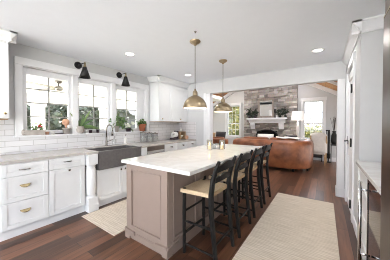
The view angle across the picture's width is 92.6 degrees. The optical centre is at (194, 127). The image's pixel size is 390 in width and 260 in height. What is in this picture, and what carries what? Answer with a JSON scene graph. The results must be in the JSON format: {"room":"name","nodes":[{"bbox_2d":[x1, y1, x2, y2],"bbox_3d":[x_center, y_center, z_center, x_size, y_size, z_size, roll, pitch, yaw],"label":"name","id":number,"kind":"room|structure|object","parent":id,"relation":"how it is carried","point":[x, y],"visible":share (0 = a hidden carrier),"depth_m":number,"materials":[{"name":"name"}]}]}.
{"room":"kitchen","nodes":[
{"label":"kitchen","id":0,"kind":"room"},
{"bbox_2d":[0,43,178,154],"bbox_3d":[-2.724,0.044,2.567,0.162,2.500,7.900,1,1,35],"label":"wall","id":1,"kind":"structure","parent":0,"point":[44,143],"depth_m":3.07,"materials":[{"name":"tile"}]},
{"bbox_2d":[0,28,16,119],"bbox_3d":[-2.603,-0.648,2.240,0.418,1.104,0.620,1,1,35],"label":"upper cabinet","id":2,"kind":"object","parent":1,"relation":"attached to","point":[6,36],"visible":1,"depth_m":2.32,"materials":[{"name":"paint"},{"name":"wood"}]},
{"bbox_2d":[23,67,70,133],"bbox_3d":[-2.404,-0.394,3.049,0.056,1.016,0.643,1,1,35],"label":"window","id":3,"kind":"structure","parent":1,"relation":"in","point":[26,71],"depth_m":3.04,"materials":[{"name":"paint"}]},
{"bbox_2d":[27,78,67,129],"bbox_3d":[-2.390,-0.381,3.050,0.012,0.855,0.555,1,1,35],"label":"grille","id":4,"kind":"object","parent":3,"relation":"attached to","point":[63,79],"depth_m":3.05,"materials":[{"name":"grey paint"}]},
{"bbox_2d":[14,56,148,135],"bbox_3d":[-1.917,-0.453,3.704,0.180,1.153,2.470,1,1,35],"label":"trim","id":5,"kind":"structure","parent":1,"relation":"attached to","point":[19,62],"depth_m":3.26,"materials":[{"name":"paint"}]},
{"bbox_2d":[14,131,150,137],"bbox_3d":[-1.909,0.116,3.707,0.200,0.025,2.500,1,1,35],"label":"sill","id":6,"kind":"structure","parent":1,"relation":"attached to","point":[131,131],"depth_m":3.22,"materials":[{"name":"paint"}]},
{"bbox_2d":[24,123,45,135],"bbox_3d":[-2.456,0.025,2.844,0.100,0.186,0.270,1,1,35],"label":"planter box","id":7,"kind":"object","parent":6,"relation":"on","point":[33,131],"visible":0.98,"depth_m":2.84,"materials":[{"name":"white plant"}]},
{"bbox_2d":[62,119,70,133],"bbox_3d":[-2.208,-0.018,3.199,0.124,0.260,0.126,1,1,35],"label":"potted plant","id":8,"kind":"object","parent":6,"relation":"on","point":[65,122],"visible":1,"depth_m":3.16,"materials":[{"name":"ceramic"}]},
{"bbox_2d":[70,110,97,132],"bbox_3d":[-2.026,-0.110,3.459,0.152,0.436,0.541,1,1,35],"label":"potted plant","id":9,"kind":"object","parent":6,"relation":"on","point":[81,125],"visible":0.9,"depth_m":3.41,"materials":[{"name":"green plant"}]},
{"bbox_2d":[109,113,126,131],"bbox_3d":[-1.641,-0.100,4.000,0.182,0.399,0.462,1,1,35],"label":"potted plant","id":10,"kind":"object","parent":6,"relation":"on","point":[121,123],"visible":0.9,"depth_m":3.99,"materials":[{"name":"green plant"}]},
{"bbox_2d":[123,121,134,131],"bbox_3d":[-1.496,0.006,4.192,0.162,0.279,0.314,1,1,35],"label":"flower vase","id":11,"kind":"object","parent":6,"relation":"on","point":[127,126],"visible":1,"depth_m":4.17,"materials":[{"name":"ceramic"}]},
{"bbox_2d":[136,118,146,130],"bbox_3d":[-1.287,-0.062,4.522,0.178,0.307,0.339,1,1,35],"label":"potted plant","id":12,"kind":"object","parent":6,"relation":"on","point":[141,126],"visible":0.97,"depth_m":4.47,"materials":[{"name":"green plant"}]},
{"bbox_2d":[74,62,90,78],"bbox_3d":[-1.961,-1.016,3.274,0.288,0.306,0.176,1,1,35],"label":"wall sconce","id":13,"kind":"object","parent":1,"relation":"attached to","point":[84,74],"visible":1,"depth_m":3.23,"materials":[{"name":"black metal"}]},
{"bbox_2d":[78,78,109,132],"bbox_3d":[-1.986,-0.403,3.649,0.056,1.016,0.640,1,1,35],"label":"window","id":14,"kind":"structure","parent":1,"relation":"in","point":[93,83],"depth_m":3.70,"materials":[{"name":"paint"}]},
{"bbox_2d":[79,85,106,125],"bbox_3d":[-1.979,-0.391,3.642,0.012,0.855,0.543,1,1,35],"label":"grille","id":15,"kind":"object","parent":14,"relation":"attached to","point":[104,86],"depth_m":3.68,"materials":[{"name":"grey paint"}]},
{"bbox_2d":[116,72,129,86],"bbox_3d":[-1.498,-1.026,3.939,0.288,0.306,0.176,1,1,35],"label":"wall sconce","id":16,"kind":"object","parent":1,"relation":"attached to","point":[125,82],"visible":1,"depth_m":3.90,"materials":[{"name":"black metal"}]},
{"bbox_2d":[116,85,143,131],"bbox_3d":[-1.519,-0.414,4.319,0.056,1.016,0.813,1,1,35],"label":"window","id":17,"kind":"structure","parent":1,"relation":"in","point":[139,94],"depth_m":4.46,"materials":[{"name":"paint"}]},
{"bbox_2d":[117,91,135,122],"bbox_3d":[-1.556,-0.400,4.249,0.012,0.855,0.515,1,1,35],"label":"grille","id":18,"kind":"object","parent":17,"relation":"attached to","point":[126,100],"depth_m":4.30,"materials":[{"name":"grey paint"}]},
{"bbox_2d":[147,75,189,121],"bbox_3d":[-0.673,-0.692,5.013,0.418,1.104,1.216,1,1,35],"label":"upper cabinet","id":19,"kind":"object","parent":1,"relation":"attached to","point":[167,96],"visible":0.98,"depth_m":4.72,"materials":[{"name":"white paint"}]},
{"bbox_2d":[27,75,221,103],"bbox_3d":[-3.751,-1.238,5.517,4.917,0.130,10.800,1,1,35],"label":"ceiling","id":20,"kind":"structure","parent":0,"point":[87,89],"depth_m":6.16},
{"bbox_2d":[27,80,84,93],"bbox_3d":[-3.428,-1.032,4.686,1.117,0.255,1.117,-1,1,-30],"label":"ceiling fan","id":21,"kind":"object","parent":20,"relation":"hanging from","point":[56,88],"visible":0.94,"depth_m":4.61,"materials":[{"name":"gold metal"}]},
{"bbox_2d":[0,160,362,259],"bbox_3d":[-0.158,1.334,3.208,6.300,0.100,11.850,1,1,35],"label":"floor","id":22,"kind":"structure","parent":0,"point":[74,237],"depth_m":2.22,"materials":[{"name":"brown wood"}]},
{"bbox_2d":[0,159,48,241],"bbox_3d":[-2.302,0.859,2.443,0.688,0.875,0.447,1,1,35],"label":"base cabinet","id":23,"kind":"object","parent":22,"relation":"on","point":[24,200],"visible":1,"depth_m":2.25,"materials":[{"name":"paint"}]},
{"bbox_2d":[0,139,195,164],"bbox_3d":[-1.314,0.378,3.831,0.716,0.039,3.896,1,1,35],"label":"countertop","id":24,"kind":"structure","parent":23,"relation":"on","point":[52,154],"depth_m":2.78,"materials":[{"name":"grey stone"}]},
{"bbox_2d":[105,124,112,145],"bbox_3d":[-1.662,0.151,3.606,0.144,0.422,0.191,0,1,-28],"label":"faucet","id":25,"kind":"object","parent":24,"relation":"on","point":[106,141],"visible":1,"depth_m":3.63,"materials":[{"name":"silver metal"}]},
{"bbox_2d":[85,145,140,169],"bbox_3d":[-1.486,0.525,3.418,0.505,0.300,0.827,1,1,35],"label":"farmhouse sink","id":26,"kind":"object","parent":24,"relation":"in","point":[108,157],"visible":0.61,"depth_m":3.22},
{"bbox_2d":[140,131,146,142],"bbox_3d":[-1.198,0.221,4.322,0.144,0.260,0.144,1,1,35],"label":"glass canister","id":27,"kind":"object","parent":24,"relation":"on","point":[142,134],"visible":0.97,"depth_m":4.27,"materials":[{"name":"clear glass"}]},
{"bbox_2d":[146,132,151,141],"bbox_3d":[-1.095,0.229,4.470,0.144,0.240,0.144,1,1,35],"label":"glass canister","id":28,"kind":"object","parent":24,"relation":"on","point":[148,134],"visible":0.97,"depth_m":4.42,"materials":[{"name":"clear glass"}]},
{"bbox_2d":[152,132,157,141],"bbox_3d":[-0.992,0.236,4.618,0.144,0.220,0.144,1,1,35],"label":"glass canister","id":29,"kind":"object","parent":24,"relation":"on","point":[154,135],"visible":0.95,"depth_m":4.57,"materials":[{"name":"clear glass"}]},
{"bbox_2d":[170,131,178,139],"bbox_3d":[-0.573,0.215,5.167,0.160,0.245,0.180,1,1,35],"label":"toaster","id":30,"kind":"object","parent":24,"relation":"on","point":[175,134],"visible":1,"depth_m":5.14,"materials":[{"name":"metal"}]},
{"bbox_2d":[179,131,185,138],"bbox_3d":[-0.422,0.227,5.385,0.200,0.215,0.250,1,1,35],"label":"wooden rack","id":31,"kind":"object","parent":24,"relation":"on","point":[183,133],"visible":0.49,"depth_m":5.42,"materials":[{"name":"beige wood"}]},
{"bbox_2d":[48,155,84,224],"bbox_3d":[-2.041,0.853,2.817,0.688,0.875,0.462,1,1,35],"label":"base cabinet","id":32,"kind":"object","parent":22,"relation":"on","point":[66,175],"visible":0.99,"depth_m":2.62,"materials":[{"name":"paint"}]},
{"bbox_2d":[85,154,98,212],"bbox_3d":[-1.616,0.851,2.900,0.158,0.875,0.154,1,1,35],"label":"post","id":33,"kind":"object","parent":22,"relation":"on","point":[91,200],"visible":0.91,"depth_m":2.84,"materials":[{"name":"paint"}]},
{"bbox_2d":[82,199,126,235],"bbox_3d":[-0.875,1.280,3.070,0.820,0.011,1.495,1,1,35],"label":"woven rug","id":34,"kind":"object","parent":22,"relation":"on","point":[112,219],"visible":0.49,"depth_m":2.65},
{"bbox_2d":[85,165,126,206],"bbox_3d":[-1.575,0.980,3.487,0.691,0.600,0.847,1,1,35],"label":"base cabinet","id":35,"kind":"object","parent":22,"relation":"on","point":[111,183],"visible":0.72,"depth_m":3.17,"materials":[{"name":"paint"}]},
{"bbox_2d":[141,147,146,155],"bbox_3d":[-1.046,0.838,3.719,0.142,0.875,0.138,1,1,35],"label":"post","id":36,"kind":"object","parent":22,"relation":"on","point":[143,150],"visible":0.11,"depth_m":3.65,"materials":[{"name":"paint"}]},
{"bbox_2d":[147,145,164,154],"bbox_3d":[-1.090,0.833,4.175,0.698,0.872,0.545,1,1,35],"label":"dishwasher","id":37,"kind":"object","parent":22,"relation":"on","point":[160,148],"visible":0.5,"depth_m":3.99,"materials":[{"name":"metal"}]},
{"bbox_2d":[164,143,177,151],"bbox_3d":[-0.809,0.824,4.592,0.682,0.875,0.450,1,1,35],"label":"base cabinet","id":38,"kind":"object","parent":22,"relation":"on","point":[168,147],"visible":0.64,"depth_m":4.39,"materials":[{"name":"paint"}]},
{"bbox_2d":[178,142,187,149],"bbox_3d":[-0.563,0.819,4.947,0.682,0.875,0.406,1,1,35],"label":"base cabinet","id":39,"kind":"object","parent":22,"relation":"on","point":[182,145],"visible":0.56,"depth_m":4.76,"materials":[{"name":"paint"}]},
{"bbox_2d":[125,157,244,259],"bbox_3d":[0.108,0.850,2.976,0.708,0.876,2.339,1,1,35],"label":"kitchen island","id":40,"kind":"object","parent":22,"relation":"on","point":[154,197],"visible":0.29,"depth_m":2.03,"materials":[{"name":"paint"}]},
{"bbox_2d":[121,144,261,175],"bbox_3d":[0.209,0.393,2.905,1.019,0.039,2.358,1,1,35],"label":"island countertop","id":41,"kind":"structure","parent":40,"relation":"on","point":[193,160],"depth_m":2.29,"materials":[{"name":"white stone"}]},
{"bbox_2d":[207,140,211,148],"bbox_3d":[0.237,0.287,3.032,0.094,0.170,0.094,1,1,35],"label":"candle","id":42,"kind":"object","parent":41,"relation":"on","point":[209,142],"visible":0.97,"depth_m":3.00,"materials":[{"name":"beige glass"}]},
{"bbox_2d":[212,143,222,149],"bbox_3d":[0.404,0.325,3.185,0.175,0.087,0.126,1,1,35],"label":"glass box","id":43,"kind":"object","parent":41,"relation":"on","point":[214,144],"visible":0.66,"depth_m":3.24,"materials":[{"name":"clear glass"}]},
{"bbox_2d":[219,139,224,149],"bbox_3d":[0.443,0.286,3.047,0.094,0.170,0.094,1,1,35],"label":"candle","id":44,"kind":"object","parent":41,"relation":"on","point":[220,140],"visible":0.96,"depth_m":3.02,"materials":[{"name":"beige wax"}]},
{"bbox_2d":[188,141,195,147],"bbox_3d":[-0.330,0.813,5.281,0.682,0.875,0.401,1,1,35],"label":"base cabinet","id":45,"kind":"object","parent":22,"relation":"on","point":[190,143],"visible":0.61,"depth_m":5.08,"materials":[{"name":"paint"}]},
{"bbox_2d":[180,155,236,259],"bbox_3d":[0.156,0.804,1.988,0.450,1.002,0.430,1,1,35],"label":"counter stool","id":46,"kind":"object","parent":22,"relation":"on","point":[204,188],"visible":1,"depth_m":1.93,"materials":[{"name":"black wood"}]},
{"bbox_2d":[213,137,227,143],"bbox_3d":[0.717,0.777,6.776,1.350,0.900,0.920,1,1,35],"label":"leather sofa","id":47,"kind":"object","parent":22,"relation":"on","point":[215,139],"visible":0.12,"depth_m":6.23,"materials":[{"name":"brown leather"}]},
{"bbox_2d":[216,131,225,136],"bbox_3d":[0.912,0.388,6.707,0.400,0.465,0.196,1,1,35],"label":"throw pillow","id":48,"kind":"object","parent":47,"relation":"on","point":[218,134],"visible":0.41,"depth_m":6.66,"materials":[{"name":"grey fabric"}]},
{"bbox_2d":[209,149,252,237],"bbox_3d":[0.482,0.797,2.456,0.450,1.002,0.430,1,1,35],"label":"counter stool","id":49,"kind":"object","parent":22,"relation":"on","point":[236,176],"visible":0.73,"depth_m":2.35,"materials":[{"name":"black wood"}]},
{"bbox_2d":[227,146,264,217],"bbox_3d":[0.807,0.789,2.923,0.450,1.002,0.430,1,1,35],"label":"counter stool","id":50,"kind":"object","parent":22,"relation":"on","point":[259,151],"visible":0.66,"depth_m":2.79,"materials":[{"name":"black wood"}]},
{"bbox_2d":[241,143,272,204],"bbox_3d":[1.122,0.782,3.375,0.450,1.002,0.430,1,1,35],"label":"counter stool","id":51,"kind":"object","parent":22,"relation":"on","point":[266,148],"visible":0.63,"depth_m":3.27,"materials":[{"name":"black wood"}]},
{"bbox_2d":[244,85,297,137],"bbox_3d":[2.961,-0.424,7.582,2.066,3.280,0.759,1,1,35],"label":"fireplace","id":52,"kind":"object","parent":22,"relation":"on","point":[287,96],"visible":0.48,"depth_m":7.50,"materials":[{"name":"stone"}]},
{"bbox_2d":[246,107,252,117],"bbox_3d":[2.321,-0.618,7.936,0.208,0.479,0.322,-1,1,-38],"label":"potted plant","id":53,"kind":"object","parent":52,"relation":"on","point":[249,113],"visible":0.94,"depth_m":7.93,"materials":[{"name":"green plant"}]},
{"bbox_2d":[251,109,258,117],"bbox_3d":[2.518,-0.551,7.804,0.300,0.432,0.218,1,1,35],"label":"potted plant","id":54,"kind":"object","parent":52,"relation":"on","point":[254,111],"visible":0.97,"depth_m":7.80,"materials":[{"name":"green plant"}]},
{"bbox_2d":[258,98,273,117],"bbox_3d":[2.889,-0.777,7.612,0.630,0.779,0.035,1,1,35],"label":"mirror","id":55,"kind":"object","parent":52,"relation":"on","point":[265,106],"visible":1,"depth_m":7.59,"materials":[{"name":"brown wood"}]},
{"bbox_2d":[276,107,288,116],"bbox_3d":[3.367,-0.551,7.220,0.510,0.472,0.294,1,1,35],"label":"potted plant","id":56,"kind":"object","parent":52,"relation":"on","point":[285,111],"visible":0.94,"depth_m":7.16,"materials":[{"name":"green plant"}]},
{"bbox_2d":[233,136,313,171],"bbox_3d":[2.473,0.777,6.016,2.240,0.925,1.220,1,1,35],"label":"leather sofa","id":57,"kind":"object","parent":22,"relation":"on","point":[289,153],"visible":0.73,"depth_m":5.28,"materials":[{"name":"brown leather"}]},
{"bbox_2d":[243,136,268,138],"bbox_3d":[1.998,0.535,6.118,0.840,0.445,0.230,1,1,35],"label":"cushion","id":58,"kind":"object","parent":57,"relation":"on","point":[245,136],"depth_m":6.02,"materials":[{"name":"brown leather"}]},
{"bbox_2d":[257,134,273,138],"bbox_3d":[2.327,0.456,6.186,0.520,0.465,0.214,1,1,29],"label":"throw pillow","id":59,"kind":"object","parent":57,"relation":"on","point":[269,136],"visible":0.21,"depth_m":6.16,"materials":[{"name":"white fabric"}]},
{"bbox_2d":[270,137,296,139],"bbox_3d":[2.663,0.542,5.655,0.760,0.445,0.230,1,1,35],"label":"cushion","id":60,"kind":"object","parent":57,"relation":"on","point":[273,138],"depth_m":5.61,"materials":[{"name":"white fabric"}]},
{"bbox_2d":[276,136,300,138],"bbox_3d":[2.773,0.306,5.581,0.662,0.060,0.280,1,1,35],"label":"throw blanket","id":61,"kind":"object","parent":57,"relation":"on","point":[276,136],"visible":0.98,"depth_m":5.47,"materials":[{"name":"white fabric"}]},
{"bbox_2d":[232,193,339,259],"bbox_3d":[1.074,1.295,2.091,0.868,0.011,3.125,1,1,35],"label":"woven rug","id":62,"kind":"object","parent":22,"relation":"on","point":[291,227],"visible":1,"depth_m":2.26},
{"bbox_2d":[313,154,321,161],"bbox_3d":[4.383,1.045,6.891,0.540,0.360,0.250,1,1,35],"label":"storage bench","id":63,"kind":"object","parent":22,"relation":"on","point":[314,155],"visible":0.37,"depth_m":6.72,"materials":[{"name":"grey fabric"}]},
{"bbox_2d":[310,132,326,164],"bbox_3d":[4.214,0.700,6.363,0.481,1.073,0.600,1,1,35],"label":"armchair","id":64,"kind":"object","parent":22,"relation":"on","point":[319,139],"visible":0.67,"depth_m":6.12,"materials":[{"name":"beige fabric"}]},
{"bbox_2d":[326,130,330,162],"bbox_3d":[4.689,0.660,6.555,0.180,1.140,0.176,1,1,35],"label":"fireplace tool set","id":65,"kind":"object","parent":22,"relation":"on","point":[328,153],"visible":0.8,"depth_m":6.52,"materials":[{"name":"black metal"}]},
{"bbox_2d":[330,118,336,152],"bbox_3d":[4.843,0.417,6.506,0.217,1.628,0.200,1,1,35],"label":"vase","id":66,"kind":"object","parent":22,"relation":"on","point":[334,135],"visible":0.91,"depth_m":6.46,"materials":[{"name":"black metal"}]},
{"bbox_2d":[357,167,366,259],"bbox_3d":[1.966,0.870,1.719,0.700,0.875,0.645,1,1,35],"label":"base cabinet","id":67,"kind":"object","parent":22,"relation":"on","point":[361,177],"visible":0.14,"depth_m":1.84,"materials":[{"name":"paint"}]},
{"bbox_2d":[356,160,380,194],"bbox_3d":[1.818,0.414,1.487,0.697,0.039,1.188,1,1,35],"label":"countertop","id":68,"kind":"structure","parent":67,"relation":"on","point":[371,170],"depth_m":1.65,"materials":[{"name":"white stone"}]},
{"bbox_2d":[357,179,380,259],"bbox_3d":[1.603,0.879,1.248,0.759,0.872,0.533,1,1,35],"label":"beverage cooler","id":69,"kind":"object","parent":22,"relation":"on","point":[373,196],"visible":0.74,"depth_m":1.50,"materials":[{"name":"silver metal"}]},
{"bbox_2d":[380,0,389,259],"bbox_3d":[1.183,0.145,0.626,0.760,2.360,0.935,1,1,35],"label":"refrigerator","id":70,"kind":"object","parent":22,"relation":"on","point":[385,161],"visible":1,"depth_m":1.11,"materials":[{"name":"metal"}]},
{"bbox_3d":[3.665,0.921,6.663,0.490,0.615,0.490,1,1,35],"label":"end table","id":71,"kind":"object","parent":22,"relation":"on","visible":0},
{"bbox_2d":[291,111,304,139],"bbox_3d":[3.665,0.021,6.649,0.440,1.185,0.440,1,1,35],"label":"table lamp","id":72,"kind":"object","parent":71,"relation":"on","point":[296,115],"visible":0.8,"depth_m":6.51,"materials":[{"name":"white fabric"}]},
{"bbox_2d":[0,0,384,83],"bbox_3d":[-0.746,-1.244,1.170,4.983,0.120,7.900,1,1,35],"label":"ceiling","id":73,"kind":"structure","parent":0,"point":[253,36],"depth_m":2.31,"materials":[{"name":"paint"}]},
{"bbox_2d":[124,52,134,55],"bbox_3d":[-1.081,-1.211,3.085,0.180,0.007,0.180,1,1,35],"label":"recessed light","id":74,"kind":"object","parent":73,"relation":"in","point":[125,53],"visible":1,"depth_m":3.06,"materials":[{"name":"paint"}]},
{"bbox_2d":[183,39,206,108],"bbox_3d":[0.001,-0.739,2.616,0.334,0.935,0.334,1,1,35],"label":"pendant lamp","id":75,"kind":"object","parent":73,"relation":"hanging from","point":[194,101],"visible":1,"depth_m":2.53,"materials":[{"name":"gold metal"}]},
{"bbox_2d":[214,59,231,111],"bbox_3d":[0.511,-0.752,3.410,0.334,0.935,0.334,1,1,35],"label":"pendant lamp","id":76,"kind":"object","parent":73,"relation":"hanging from","point":[221,107],"visible":1,"depth_m":3.33,"materials":[{"name":"gold metal"}]},
{"bbox_2d":[311,48,324,52],"bbox_3d":[1.929,-1.208,2.927,0.180,0.007,0.180,1,1,35],"label":"recessed light","id":77,"kind":"object","parent":73,"relation":"in","point":[317,49],"visible":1,"depth_m":2.93,"materials":[{"name":"paint"}]},
{"bbox_2d":[179,61,346,188],"bbox_3d":[0.924,-0.716,4.730,6.300,3.950,0.162,1,1,35],"label":"wall","id":78,"kind":"structure","parent":0,"point":[332,71],"depth_m":4.26,"materials":[{"name":"paint"}]},
{"bbox_2d":[204,93,212,144],"bbox_3d":[0.363,0.161,5.137,0.190,2.185,0.182,1,1,35],"label":"trim","id":79,"kind":"structure","parent":78,"relation":"attached to","point":[208,98],"depth_m":5.07,"materials":[{"name":"paint"}]},
{"bbox_2d":[213,84,336,157],"bbox_3d":[3.102,-0.743,8.034,6.100,3.900,0.150,1,1,35],"label":"wall","id":80,"kind":"structure","parent":0,"point":[304,91],"depth_m":7.19,"materials":[{"name":"paint"}]},
{"bbox_2d":[225,103,241,138],"bbox_3d":[1.831,-0.307,8.880,0.835,1.680,0.175,1,1,35],"label":"window","id":81,"kind":"structure","parent":80,"relation":"in","point":[235,136],"depth_m":8.85,"materials":[{"name":"paint"}]},
{"bbox_2d":[213,83,336,106],"bbox_3d":[3.031,-1.669,7.917,6.100,1.844,0.100,1,1,35],"label":"rafter","id":82,"kind":"object","parent":80,"relation":"attached to","point":[315,85],"visible":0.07,"depth_m":6.84,"materials":[{"name":"paint"}]},
{"bbox_2d":[300,97,326,139],"bbox_3d":[4.466,-0.277,7.046,0.835,1.680,0.175,1,1,35],"label":"window","id":83,"kind":"structure","parent":80,"relation":"in","point":[315,99],"depth_m":7.03,"materials":[{"name":"paint"}]},
{"bbox_2d":[308,102,321,122],"bbox_3d":[4.502,-0.563,7.094,0.555,0.790,0.006,1,1,35],"label":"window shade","id":84,"kind":"object","parent":83,"relation":"attached to","point":[310,112],"depth_m":7.14,"materials":[{"name":"fabric"}]},
{"bbox_2d":[313,157,335,161],"bbox_3d":[3.055,1.135,7.996,6.100,0.145,0.016,1,1,35],"label":"baseboard","id":85,"kind":"structure","parent":80,"relation":"attached to","point":[331,159],"depth_m":6.76,"materials":[{"name":"paint"}]},
{"bbox_2d":[213,81,336,102],"bbox_3d":[1.996,-1.706,6.473,6.450,1.884,3.950,1,1,35],"label":"ceiling","id":86,"kind":"structure","parent":0,"point":[326,84],"depth_m":6.46,"materials":[{"name":"brown wood"}]},
{"bbox_2d":[349,29,383,222],"bbox_3d":[2.603,0.044,2.576,0.670,2.500,1.500,1,1,35],"label":"wall","id":87,"kind":"structure","parent":0,"point":[369,47],"depth_m":2.10,"materials":[{"name":"paint"}]},
{"bbox_2d":[335,79,345,197],"bbox_3d":[2.721,0.197,3.489,0.135,2.165,0.200,1,1,35],"label":"trim","id":88,"kind":"structure","parent":87,"relation":"attached to","point":[340,152],"depth_m":3.42,"materials":[{"name":"paint"}]},
{"bbox_2d":[344,51,355,222],"bbox_3d":[2.399,0.134,2.896,0.091,2.310,0.970,1,1,35],"label":"door","id":89,"kind":"structure","parent":87,"relation":"in","point":[349,140],"depth_m":2.93,"materials":[{"name":"paint"}]},
{"bbox_2d":[352,214,356,237],"bbox_3d":[2.313,1.226,2.778,0.014,0.130,1.450,1,1,35],"label":"baseboard","id":90,"kind":"structure","parent":87,"relation":"attached to","point":[354,223],"depth_m":2.33,"materials":[{"name":"paint"}]},
{"bbox_2d":[342,14,384,65],"bbox_3d":[2.543,-1.143,2.546,0.755,0.125,1.585,1,1,35],"label":"trim","id":91,"kind":"structure","parent":87,"relation":"attached to","point":[373,23],"depth_m":2.10,"materials":[{"name":"paint"}]},
{"label":"outside","id":92,"kind":"structure","parent":0,"visible":0},
{"bbox_3d":[-2.494,1.413,13.945,60.000,0.100,70.000,1,1,35],"label":"lawn","id":93,"kind":"structure","parent":92,"visible":0},
{"bbox_2d":[27,101,63,129],"bbox_3d":[-9.123,-0.681,9.646,3.978,4.233,3.961,1,1,35],"label":"tree","id":94,"kind":"object","parent":93,"relation":"on","point":[56,121],"visible":0.1,"depth_m":10.07,"materials":[{"name":"green plant"}]},
{"bbox_2d":[27,104,98,129],"bbox_3d":[-13.084,-0.460,12.375,2.334,4.067,14.558,1,1,35],"label":"hedge","id":95,"kind":"object","parent":93,"relation":"on","point":[63,108],"visible":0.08,"depth_m":14.85,"materials":[{"name":"green plant"}]},
{"bbox_2d":[65,104,131,128],"bbox_3d":[-7.321,-0.979,14.353,4.643,4.677,4.591,1,1,35],"label":"tree","id":96,"kind":"object","parent":93,"relation":"on","point":[85,110],"visible":0.14,"depth_m":13.38,"materials":[{"name":"green plant"}]},
{"bbox_2d":[120,109,134,128],"bbox_3d":[-8.200,-1.266,26.710,6.800,4.850,8.100,1,1,35],"label":"house","id":97,"kind":"structure","parent":93,"relation":"on","point":[129,110],"depth_m":22.43,"materials":[{"name":"grey"}]},
{"bbox_2d":[228,106,238,134],"bbox_3d":[2.023,-1.146,15.498,4.614,4.974,4.552,1,1,35],"label":"tree","id":98,"kind":"object","parent":93,"relation":"on","point":[234,114],"visible":0.09,"depth_m":14.62,"materials":[{"name":"green plant"}]},
{"bbox_2d":[228,109,238,134],"bbox_3d":[2.656,-0.391,19.015,8.346,3.903,1.975,1,1,35],"label":"hedge","id":99,"kind":"object","parent":93,"relation":"on","point":[237,132],"visible":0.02,"depth_m":17.69,"materials":[{"name":"green plant"}]},
{"bbox_2d":[305,116,321,137],"bbox_3d":[8.068,0.439,12.339,6.523,2.494,2.016,1,1,35],"label":"hedge","id":100,"kind":"object","parent":93,"relation":"on","point":[317,128],"visible":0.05,"depth_m":12.16,"materials":[{"name":"green plant"}]},
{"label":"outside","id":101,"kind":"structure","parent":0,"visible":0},
{"bbox_3d":[-3.751,1.387,5.559,4.917,0.220,10.800,1,1,35],"label":"floor","id":102,"kind":"structure","parent":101,"visible":0},
{"bbox_2d":[29,101,46,129],"bbox_3d":[-5.714,0.167,6.796,0.380,2.180,0.420,1,1,35],"label":"porch post","id":103,"kind":"object","parent":102,"relation":"on","point":[36,109],"visible":0.41,"depth_m":6.68,"materials":[{"name":"paint"}]},
{"bbox_2d":[27,93,134,109],"bbox_3d":[-5.646,-1.059,6.839,0.300,0.270,10.800,1,1,35],"label":"beam","id":104,"kind":"structure","parent":103,"relation":"on","point":[30,96],"depth_m":7.35,"materials":[{"name":"paint"}]},
{"bbox_2d":[98,107,105,128],"bbox_3d":[-4.280,0.134,8.855,0.380,2.180,0.420,1,1,35],"label":"porch post","id":105,"kind":"object","parent":102,"relation":"on","point":[102,110],"visible":0.21,"depth_m":8.68,"materials":[{"name":"paint"}]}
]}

